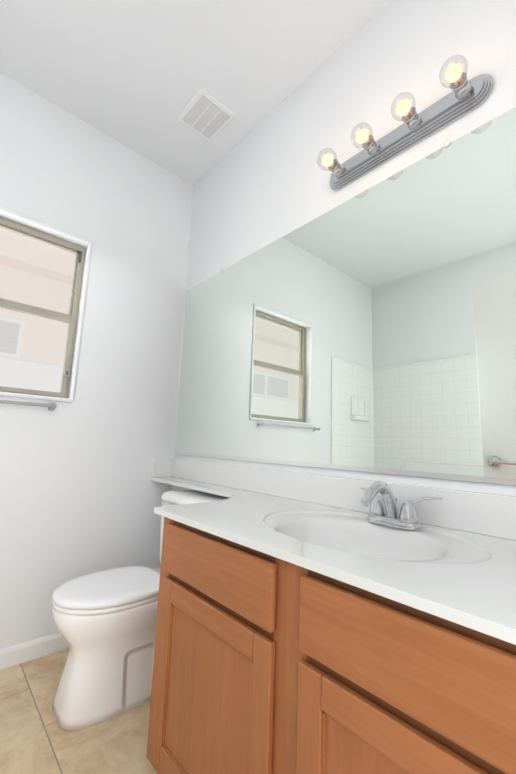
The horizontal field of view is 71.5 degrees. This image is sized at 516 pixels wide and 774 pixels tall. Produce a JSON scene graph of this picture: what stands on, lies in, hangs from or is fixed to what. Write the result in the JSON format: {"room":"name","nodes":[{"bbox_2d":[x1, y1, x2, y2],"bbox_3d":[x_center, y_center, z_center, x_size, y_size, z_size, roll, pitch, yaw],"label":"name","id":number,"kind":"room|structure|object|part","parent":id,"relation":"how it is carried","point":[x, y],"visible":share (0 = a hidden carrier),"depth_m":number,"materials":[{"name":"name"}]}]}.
{"room":"bathroom","nodes":[
{"label":"bathroom","id":0,"kind":"room"},
{"bbox_2d":[0,648,157,773],"bbox_3d":[-0.670,1.178,0.450,2.800,0.100,2.820,10,-12,-41],"label":"floor","id":1,"kind":"structure","parent":0,"point":[35,738],"depth_m":1.30,"materials":[{"name":"tile"}]},
{"bbox_2d":[51,489,228,730],"bbox_3d":[-0.526,0.920,1.650,0.753,0.798,0.464,10,-12,-41],"label":"toilet","id":2,"kind":"object","parent":1,"relation":"on","point":[105,621],"visible":0.6,"depth_m":1.42,"materials":[{"name":"white ceramic"}]},
{"bbox_3d":[-0.630,0.875,1.562,0.470,0.048,0.376,10,-12,-41],"label":"seat","id":3,"kind":"part","parent":2,"relation":"part of","materials":[{"name":"white plastic"}]},
{"bbox_3d":[-0.543,1.114,1.611,0.721,0.401,0.376,10,-12,-41],"label":"bowl","id":4,"kind":"part","parent":2,"relation":"part of","materials":[{"name":"white ceramic"}]},
{"bbox_3d":[-0.328,0.756,1.851,0.237,0.396,0.464,10,-12,-41],"label":"tank","id":5,"kind":"part","parent":2,"relation":"part of","materials":[{"name":"white ceramic"}]},
{"bbox_2d":[146,459,515,773],"bbox_3d":[-0.052,0.788,1.263,0.594,0.970,2.199,10,-12,-41],"label":"bathroom vanity","id":6,"kind":"object","parent":1,"relation":"on","point":[306,623],"visible":1,"depth_m":0.78,"materials":[{"name":"brown wood"}]},
{"bbox_2d":[360,480,442,530],"bbox_3d":[0.377,0.352,1.083,0.218,0.136,0.273,10,-12,-41],"label":"faucet","id":7,"kind":"object","parent":6,"relation":"on","point":[383,514],"depth_m":1.08,"materials":[{"name":"silver metal"}]},
{"bbox_2d":[0,72,193,648],"bbox_3d":[-1.505,-0.200,1.670,2.800,2.943,0.160,10,-12,-41],"label":"wall","id":8,"kind":"structure","parent":0,"point":[81,492],"depth_m":2.08,"materials":[{"name":"paint"}]},
{"bbox_2d":[0,400,56,410],"bbox_3d":[-1.326,0.055,1.644,0.718,0.040,0.070,10,-12,-41],"label":"towel rail","id":9,"kind":"object","parent":8,"relation":"attached to","point":[51,406],"visible":1,"depth_m":1.78,"materials":[{"name":"silver metal"}]},
{"bbox_2d":[0,632,68,669],"bbox_3d":[-1.210,1.253,1.637,1.699,0.085,0.014,10,-12,-41],"label":"baseboard","id":10,"kind":"structure","parent":8,"relation":"attached to","point":[17,654],"depth_m":1.73,"materials":[{"name":"white"}]},
{"bbox_2d":[0,217,85,397],"bbox_3d":[-1.345,-0.428,1.866,0.743,0.941,0.076,10,-12,-41],"label":"window","id":11,"kind":"structure","parent":8,"relation":"in","point":[71,316],"depth_m":2.02,"materials":[{"name":"beige metal"}]},
{"bbox_2d":[0,205,92,402],"bbox_3d":[-1.280,-0.438,1.795,0.769,0.967,0.024,10,-12,-41],"label":"window frame","id":12,"kind":"structure","parent":8,"relation":"attached to","point":[82,308],"depth_m":1.98,"materials":[{"name":"paint"}]},
{"bbox_2d":[0,0,387,184],"bbox_3d":[-0.560,-1.825,0.928,2.800,0.100,2.820,10,-12,-41],"label":"ceiling","id":13,"kind":"structure","parent":0,"point":[135,75],"depth_m":1.78,"materials":[{"name":"paint"}]},
{"bbox_2d":[177,87,235,141],"bbox_3d":[-0.302,-1.573,2.093,0.244,0.011,0.270,10,-12,-41],"label":"ceiling vent","id":14,"kind":"object","parent":13,"relation":"in","point":[205,114],"visible":1,"depth_m":2.08,"materials":[{"name":"white plastic"}]},
{"bbox_2d":[172,0,515,497],"bbox_3d":[0.414,-0.158,1.494,0.171,2.943,2.660,10,-12,-41],"label":"wall","id":15,"kind":"structure","parent":0,"point":[372,329],"depth_m":1.42,"materials":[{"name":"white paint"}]},
{"bbox_2d":[317,55,493,190],"bbox_3d":[0.484,-0.962,1.338,0.162,0.116,0.644,10,-12,-41],"label":"sconce","id":16,"kind":"object","parent":15,"relation":"attached to","point":[464,97],"visible":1,"depth_m":1.29,"materials":[{"name":"silver metal"}]},
{"label":"outside","id":17,"kind":"structure","parent":0,"visible":0},
{"bbox_2d":[0,228,75,392],"bbox_3d":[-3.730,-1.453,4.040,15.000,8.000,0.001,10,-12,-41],"label":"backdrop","id":18,"kind":"structure","parent":17,"point":[26,332],"depth_m":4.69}
]}

